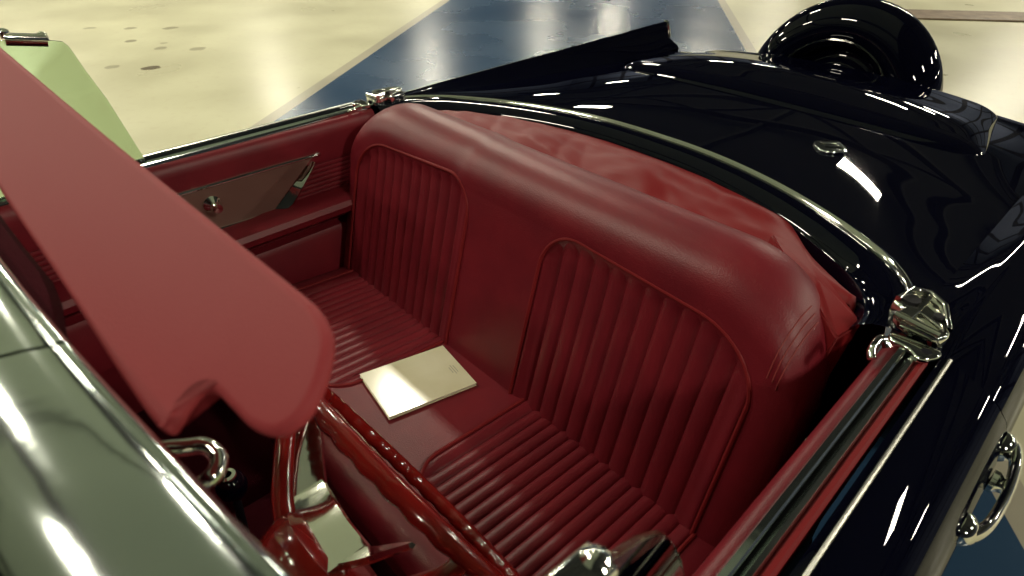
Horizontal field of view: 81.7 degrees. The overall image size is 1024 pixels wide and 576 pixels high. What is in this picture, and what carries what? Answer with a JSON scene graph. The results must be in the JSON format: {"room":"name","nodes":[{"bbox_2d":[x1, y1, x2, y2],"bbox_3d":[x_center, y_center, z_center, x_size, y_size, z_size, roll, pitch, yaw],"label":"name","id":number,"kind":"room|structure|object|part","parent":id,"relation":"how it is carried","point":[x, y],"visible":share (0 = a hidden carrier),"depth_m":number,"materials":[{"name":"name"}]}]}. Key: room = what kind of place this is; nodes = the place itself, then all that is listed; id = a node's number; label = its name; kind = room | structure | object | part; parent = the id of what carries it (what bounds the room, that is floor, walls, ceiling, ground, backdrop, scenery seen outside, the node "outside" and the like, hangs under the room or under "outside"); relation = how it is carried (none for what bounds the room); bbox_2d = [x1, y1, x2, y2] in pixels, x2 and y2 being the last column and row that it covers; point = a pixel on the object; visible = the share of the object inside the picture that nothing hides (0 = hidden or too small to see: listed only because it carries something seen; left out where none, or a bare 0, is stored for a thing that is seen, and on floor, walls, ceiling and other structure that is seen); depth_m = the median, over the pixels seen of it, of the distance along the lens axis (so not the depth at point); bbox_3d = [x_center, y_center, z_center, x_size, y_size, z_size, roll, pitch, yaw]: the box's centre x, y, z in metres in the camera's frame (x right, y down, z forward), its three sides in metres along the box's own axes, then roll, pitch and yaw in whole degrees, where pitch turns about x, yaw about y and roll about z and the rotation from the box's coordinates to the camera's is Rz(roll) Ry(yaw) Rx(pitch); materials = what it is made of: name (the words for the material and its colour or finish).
{"room":"car showroom","nodes":[
{"label":"car showroom","id":0,"kind":"room"},
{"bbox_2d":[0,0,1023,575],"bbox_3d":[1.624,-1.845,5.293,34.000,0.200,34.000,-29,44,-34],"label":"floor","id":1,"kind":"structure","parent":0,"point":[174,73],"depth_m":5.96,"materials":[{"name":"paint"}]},
{"bbox_2d":[0,0,1023,575],"bbox_3d":[-0.261,0.168,1.173,4.450,1.294,1.811,-29,44,-34],"label":"car","id":2,"kind":"object","parent":1,"relation":"on","point":[668,283],"visible":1,"depth_m":1.06,"materials":[{"name":"black paint"}]},
{"bbox_3d":[-0.594,-0.142,0.567,0.106,0.039,0.957,-29,44,-34],"label":"header moulding","id":3,"kind":"part","parent":2,"relation":"part of","materials":[{"name":"silver metal"}]},
{"bbox_3d":[-0.995,-0.336,1.183,0.394,0.293,0.005,-29,44,-34],"label":"glass","id":4,"kind":"part","parent":2,"relation":"part of","materials":[{"name":"green glass"}]},
{"bbox_3d":[-0.169,0.097,0.235,0.244,0.045,0.079,25,42,31],"label":"header moulding","id":5,"kind":"part","parent":2,"relation":"part of","materials":[{"name":"silver metal"}]},
{"bbox_3d":[-0.771,-0.029,1.625,0.970,0.552,0.030,-29,44,-34],"label":"door panel","id":6,"kind":"part","parent":2,"relation":"part of","materials":[{"name":"red leather"}]},
{"bbox_3d":[-0.752,-0.103,1.504,0.880,0.063,0.082,-29,44,-34],"label":"armrest","id":7,"kind":"part","parent":2,"relation":"part of","materials":[{"name":"red leather"}]},
{"bbox_3d":[-0.738,-0.203,1.472,0.044,0.044,0.043,-29,44,-34],"label":"lock knob","id":8,"kind":"part","parent":2,"relation":"part of","materials":[{"name":"silver metal"}]},
{"bbox_3d":[-0.487,0.345,1.031,0.052,0.060,0.052,-29,44,-34],"label":"knob","id":9,"kind":"part","parent":2,"relation":"part of","materials":[{"name":"black paint"}]},
{"bbox_3d":[-0.757,-0.199,1.491,0.575,0.119,0.007,-29,44,-34],"label":"trim plate","id":10,"kind":"part","parent":2,"relation":"part of","materials":[{"name":"brown"}]},
{"bbox_3d":[-0.820,-0.351,1.467,1.018,0.006,0.006,-29,44,-34],"label":"crease moulding","id":11,"kind":"part","parent":2,"relation":"part of","materials":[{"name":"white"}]},
{"bbox_3d":[-0.743,-0.201,1.493,0.600,0.138,0.023,-29,44,-34],"label":"trim moulding","id":12,"kind":"part","parent":2,"relation":"part of","materials":[{"name":"silver metal"}]},
{"bbox_3d":[-0.206,0.397,1.399,0.460,0.180,1.280,-29,44,-34],"label":"seat","id":13,"kind":"part","parent":2,"relation":"part of","materials":[{"name":"red leather"}]},
{"bbox_3d":[-0.436,-0.530,1.708,0.040,0.010,0.068,-29,44,-34],"label":"striker plate","id":14,"kind":"part","parent":2,"relation":"part of","materials":[{"name":"silver metal"}]},
{"bbox_2d":[360,345,475,419],"bbox_3d":[-0.214,0.210,1.353,0.215,0.028,0.161,-21,41,-27],"label":"book","id":15,"kind":"object","parent":2,"relation":"on","point":[401,387],"visible":1,"depth_m":1.34,"materials":[{"name":"beige paper"}]},
{"bbox_3d":[0.230,-0.309,1.402,0.402,0.023,1.448,-29,44,-34],"label":"deck rail","id":16,"kind":"part","parent":2,"relation":"part of","materials":[{"name":"silver metal"}]},
{"bbox_3d":[0.005,0.270,0.357,0.444,0.265,0.005,-29,44,-34],"label":"glass","id":17,"kind":"part","parent":2,"relation":"part of","materials":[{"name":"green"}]},
{"bbox_3d":[0.700,-1.164,2.660,0.012,0.071,0.043,-29,44,-34],"label":"fin trim","id":18,"kind":"part","parent":2,"relation":"part of","materials":[{"name":"silver metal"}]},
{"bbox_3d":[0.196,0.376,0.681,0.600,0.138,0.015,-29,44,-34],"label":"trim moulding","id":19,"kind":"part","parent":2,"relation":"part of","materials":[{"name":"red leather"}]},
{"bbox_3d":[0.200,0.568,0.786,0.970,0.552,0.030,-29,44,-34],"label":"door panel","id":20,"kind":"part","parent":2,"relation":"part of","materials":[{"name":"red leather"}]},
{"bbox_3d":[0.949,-0.675,1.973,0.655,0.120,1.190,-29,44,-34],"label":"trunk lid","id":21,"kind":"part","parent":2,"relation":"part of","materials":[{"name":"black paint"}]},
{"bbox_3d":[0.245,0.304,0.546,1.018,0.006,0.006,-29,44,-34],"label":"crease moulding","id":22,"kind":"part","parent":2,"relation":"part of","materials":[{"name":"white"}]},
{"bbox_2d":[903,294,921,304],"bbox_3d":[0.607,0.017,0.900,0.026,0.004,0.026,-29,44,-34],"label":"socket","id":23,"kind":"object","parent":2,"relation":"attached to","point":[908,299],"depth_m":0.90,"materials":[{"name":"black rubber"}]},
{"bbox_3d":[0.567,0.087,0.841,0.040,0.010,0.068,-29,44,-34],"label":"striker plate","id":24,"kind":"part","parent":2,"relation":"part of","materials":[{"name":"silver metal"}]},
{"bbox_2d":[933,313,944,320],"bbox_3d":[0.627,0.042,0.870,0.014,0.004,0.014,-29,44,-34],"label":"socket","id":25,"kind":"object","parent":2,"relation":"attached to","point":[936,316],"depth_m":0.87,"materials":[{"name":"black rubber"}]},
{"bbox_3d":[0.618,0.261,0.759,0.227,0.044,0.035,-29,44,-34],"label":"door handle","id":26,"kind":"part","parent":2,"relation":"part of","materials":[{"name":"silver metal"}]},
{"bbox_2d":[905,9,1023,21],"bbox_3d":[5.630,-3.255,7.085,1.710,0.020,0.538,5,36,6],"label":"board","id":27,"kind":"object","parent":1,"relation":"on","point":[955,15],"visible":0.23,"depth_m":7.06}
]}

